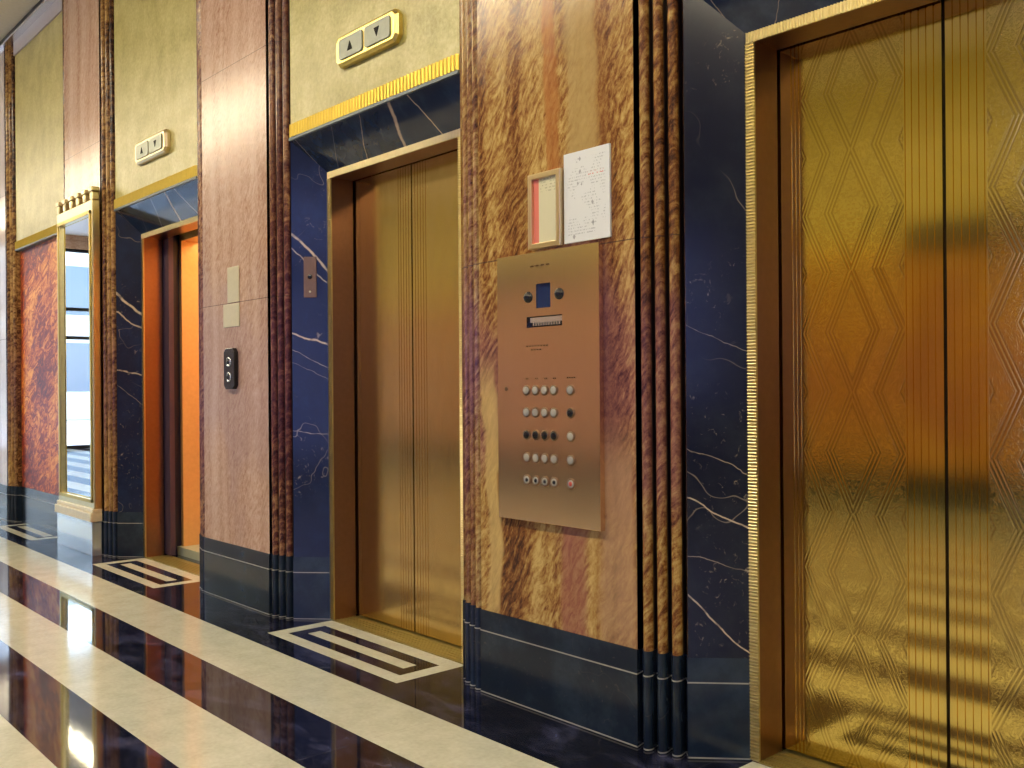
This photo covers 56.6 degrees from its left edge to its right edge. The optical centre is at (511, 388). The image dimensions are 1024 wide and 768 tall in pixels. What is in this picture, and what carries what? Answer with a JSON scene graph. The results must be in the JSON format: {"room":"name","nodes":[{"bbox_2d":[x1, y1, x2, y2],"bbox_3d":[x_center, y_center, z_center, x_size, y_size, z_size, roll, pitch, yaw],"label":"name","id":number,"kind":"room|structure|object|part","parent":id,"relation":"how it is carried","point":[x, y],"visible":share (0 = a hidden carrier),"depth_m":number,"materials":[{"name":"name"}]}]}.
{"room":"elevator lobby","nodes":[
{"label":"elevator lobby","id":0,"kind":"room"},
{"bbox_2d":[0,0,39,40],"bbox_3d":[-4.554,-3.355,5.678,9.550,0.200,28.100,0,0,-42],"label":"ceiling","id":1,"kind":"structure","parent":0,"point":[12,12],"depth_m":8.24,"materials":[{"name":"beige paint"}]},
{"bbox_2d":[15,0,459,494],"bbox_3d":[-2.271,-1.097,6.460,0.332,3.972,6.524,0,0,-42],"label":"wall","id":2,"kind":"structure","parent":0,"point":[155,52],"depth_m":6.56,"materials":[{"name":"yellow paint"}]},
{"bbox_2d":[0,0,61,55],"bbox_3d":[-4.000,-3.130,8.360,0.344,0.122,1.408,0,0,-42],"label":"trim","id":3,"kind":"structure","parent":2,"relation":"attached to","point":[55,9],"depth_m":8.21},
{"bbox_2d":[15,224,56,251],"bbox_3d":[-4.074,-1.310,8.281,0.116,0.082,1.410,0,0,-42],"label":"trim","id":4,"kind":"structure","parent":2,"relation":"attached to","point":[49,233],"depth_m":8.27,"materials":[{"name":"metal"}]},
{"bbox_2d":[21,486,58,533],"bbox_3d":[-3.954,1.067,8.372,0.308,0.328,1.398,0,0,-42],"label":"baseboard","id":5,"kind":"structure","parent":2,"relation":"attached to","point":[38,507],"depth_m":8.38,"materials":[{"name":"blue stone"}]},
{"bbox_2d":[135,129,170,165],"bbox_3d":[-2.396,-1.599,6.314,0.044,0.151,0.535,0,0,-42],"label":"lantern","id":6,"kind":"object","parent":2,"relation":"attached to","point":[157,145],"visible":1,"depth_m":6.25,"materials":[{"name":"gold metal"}]},
{"bbox_2d":[114,165,196,211],"bbox_3d":[-2.365,-1.323,6.378,0.116,0.082,1.410,0,0,-42],"label":"trim","id":7,"kind":"structure","parent":2,"relation":"attached to","point":[189,174],"depth_m":6.27,"materials":[{"name":"metal"}]},
{"bbox_2d":[336,9,402,68],"bbox_3d":[-0.672,-1.612,4.394,0.044,0.151,0.515,0,0,-42],"label":"lantern","id":8,"kind":"object","parent":2,"relation":"attached to","point":[385,31],"visible":1,"depth_m":4.35,"materials":[{"name":"gold metal"}]},
{"bbox_2d":[289,54,459,140],"bbox_3d":[-0.655,-1.336,4.474,0.116,0.082,1.410,0,0,-42],"label":"trim","id":9,"kind":"structure","parent":2,"relation":"attached to","point":[436,72],"depth_m":4.34,"materials":[{"name":"metal"}]},
{"bbox_2d":[0,519,796,767],"bbox_3d":[-4.519,1.235,5.678,9.550,0.001,28.100,0,0,-42],"label":"floor","id":10,"kind":"structure","parent":0,"point":[106,661],"depth_m":3.80,"materials":[{"name":"beige stone"}]},
{"bbox_2d":[0,44,21,521],"bbox_3d":[-4.858,-0.973,9.293,0.377,4.422,1.151,0,0,-42],"label":"pillar","id":11,"kind":"structure","parent":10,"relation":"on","point":[10,279],"depth_m":8.85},
{"bbox_2d":[62,0,117,556],"bbox_3d":[-3.149,-0.987,7.390,0.377,4.422,1.151,0,0,-42],"label":"pillar","id":12,"kind":"structure","parent":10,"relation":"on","point":[87,25],"depth_m":6.97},
{"bbox_2d":[55,186,101,555],"bbox_3d":[-3.313,-0.122,7.233,0.085,2.695,0.843,0,0,-42],"label":"gilt mirror","id":13,"kind":"object","parent":12,"relation":"attached to","point":[78,508],"visible":1,"depth_m":7.18,"materials":[{"name":"gold metal"}]},
{"bbox_3d":[-3.307,-0.227,7.240,0.005,2.099,0.715,0,0,-42],"label":"glass","id":14,"kind":"part","parent":13,"relation":"part of","materials":[{"name":"white mirror"}]},
{"bbox_2d":[173,229,199,560],"bbox_3d":[-1.496,-0.088,7.149,1.730,2.600,1.864,0,0,-42],"label":"car","id":15,"kind":"object","parent":10,"relation":"on","point":[185,245],"visible":0.16,"depth_m":7.00,"materials":[{"name":"orange wood"}]},
{"bbox_3d":[-2.117,-0.084,6.591,0.060,2.600,1.864,0,0,-42],"label":"shaft panel","id":16,"kind":"part","parent":15,"relation":"part of","materials":[{"name":"brown metal"}]},
{"bbox_2d":[196,0,293,618],"bbox_3d":[-1.440,-1.000,5.487,0.377,4.422,1.151,0,0,-42],"label":"pillar","id":17,"kind":"structure","parent":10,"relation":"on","point":[246,536],"depth_m":5.24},
{"bbox_2d":[224,348,237,388],"bbox_3d":[-1.590,-0.110,5.361,0.036,0.231,0.133,0,0,-42],"label":"box","id":18,"kind":"object","parent":17,"relation":"attached to","point":[230,354],"visible":1,"depth_m":5.33,"materials":[{"name":"metal"}]},
{"bbox_2d":[223,303,239,327],"bbox_3d":[-1.587,-0.413,5.379,0.006,0.130,0.200,0,0,-42],"label":"brass plate","id":19,"kind":"object","parent":17,"relation":"attached to","point":[231,312],"visible":1,"depth_m":5.37,"materials":[{"name":"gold metal"}]},
{"bbox_2d":[227,265,238,302],"bbox_3d":[-1.571,-0.585,5.359,0.006,0.201,0.142,0,0,-42],"label":"brass plate","id":20,"kind":"object","parent":17,"relation":"attached to","point":[232,272],"visible":1,"depth_m":5.35,"materials":[{"name":"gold metal"}]},
{"bbox_2d":[459,0,688,758],"bbox_3d":[0.270,-1.013,3.584,0.377,4.422,1.151,0,0,-42],"label":"pillar","id":21,"kind":"structure","parent":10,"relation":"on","point":[585,629],"depth_m":3.29,"materials":[{"name":"brown stone"}]},
{"bbox_2d":[528,168,563,250],"bbox_3d":[0.123,-0.648,3.457,0.024,0.275,0.167,0,0,-42],"label":"framed certificate","id":22,"kind":"object","parent":21,"relation":"attached to","point":[546,188],"visible":1,"depth_m":3.45,"materials":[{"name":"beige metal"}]},
{"bbox_2d":[497,242,604,530],"bbox_3d":[0.125,-0.004,3.449,0.038,0.990,0.529,0,0,-42],"label":"station","id":23,"kind":"object","parent":21,"relation":"attached to","point":[550,323],"visible":1,"depth_m":3.42,"materials":[{"name":"brown metal"}]},
{"bbox_3d":[0.054,-0.336,3.509,0.016,0.042,0.042,0,0,-42],"label":"knob","id":24,"kind":"part","parent":23,"relation":"part of","materials":[{"name":"black metal"}]},
{"bbox_2d":[529,314,561,327],"bbox_3d":[0.125,-0.244,3.461,0.016,0.040,0.186,0,0,-42],"label":"grille","id":25,"kind":"object","parent":23,"relation":"attached to","point":[535,320],"depth_m":3.45,"materials":[{"name":"metal"}]},
{"bbox_3d":[0.162,-0.338,3.389,0.016,0.042,0.042,0,0,-42],"label":"knob","id":26,"kind":"part","parent":23,"relation":"part of","materials":[{"name":"black metal"}]},
{"bbox_2d":[564,143,611,243],"bbox_3d":[0.262,-0.674,3.315,0.009,0.318,0.219,0,0,-42],"label":"paper notice","id":27,"kind":"object","parent":21,"relation":"attached to","point":[587,172],"visible":1,"depth_m":3.30,"materials":[{"name":"white paper"}]},
{"bbox_3d":[-1.888,-1.030,8.057,2.330,4.490,27.500,0,0,-42],"label":"wall","id":28,"kind":"structure","parent":0,"visible":0},
{"bbox_2d":[0,0,43,44],"bbox_3d":[-2.911,-3.243,7.153,0.455,0.050,27.500,0,0,-42],"label":"trim","id":29,"kind":"structure","parent":28,"relation":"attached to","point":[40,1],"depth_m":8.41,"materials":[{"name":"black metal"}]},
{"bbox_2d":[116,179,197,557],"bbox_3d":[-2.265,-0.033,6.458,0.338,2.500,1.410,0,0,-42],"label":"trim","id":30,"kind":"structure","parent":28,"relation":"attached to","point":[180,203],"depth_m":6.86,"materials":[{"name":"blue stone"}]},
{"bbox_2d":[141,215,199,575],"bbox_3d":[-2.223,0.042,6.496,0.186,2.370,1.620,0,0,-42],"label":"door","id":31,"kind":"structure","parent":28,"relation":"in","point":[157,283],"depth_m":6.87,"materials":[{"name":"gold metal"}]},
{"bbox_3d":[-2.216,1.219,6.494,0.163,0.016,1.062,0,0,-42],"label":"sill","id":32,"kind":"part","parent":31,"relation":"part of","materials":[{"name":"gold metal"}]},
{"bbox_2d":[304,257,316,297],"bbox_3d":[-1.053,-0.580,4.957,0.068,0.212,0.012,0,0,5],"label":"plate","id":33,"kind":"object","parent":28,"relation":"attached to","point":[310,263],"visible":1,"depth_m":4.96,"materials":[{"name":"brown metal"}]},
{"bbox_2d":[291,74,463,678],"bbox_3d":[-0.556,-0.046,4.555,0.338,2.500,1.410,0,0,-42],"label":"trim","id":34,"kind":"structure","parent":28,"relation":"attached to","point":[431,111],"depth_m":4.96,"materials":[{"name":"blue stone"}]},
{"bbox_2d":[327,128,463,663],"bbox_3d":[-0.511,0.029,4.595,0.191,2.370,1.140,0,0,-42],"label":"door","id":35,"kind":"structure","parent":28,"relation":"in","point":[395,424],"depth_m":4.72,"materials":[{"name":"gold metal"}]},
{"bbox_3d":[-0.507,1.206,4.590,0.163,0.016,1.062,0,0,-42],"label":"sill","id":36,"kind":"part","parent":35,"relation":"part of","materials":[{"name":"gold metal"}]},
{"bbox_2d":[683,0,843,760],"bbox_3d":[1.154,-0.059,2.652,0.338,2.500,1.410,0,0,-42],"label":"trim","id":37,"kind":"structure","parent":28,"relation":"attached to","point":[714,31],"depth_m":3.06,"materials":[{"name":"blue stone"}]},
{"bbox_2d":[744,0,1023,767],"bbox_3d":[1.198,0.016,2.691,0.191,2.370,1.140,0,0,-42],"label":"door","id":38,"kind":"structure","parent":28,"relation":"in","point":[884,140],"depth_m":2.85,"materials":[{"name":"gold metal"}]},
{"bbox_3d":[1.202,1.192,2.687,0.163,0.016,1.062,0,0,-42],"label":"sill","id":39,"kind":"part","parent":38,"relation":"part of","materials":[{"name":"gold metal"}]},
{"bbox_3d":[1.131,0.024,2.631,0.011,2.326,1.120,0,0,-42],"label":"frame","id":40,"kind":"part","parent":38,"relation":"part of","materials":[{"name":"gold metal"}]}
]}

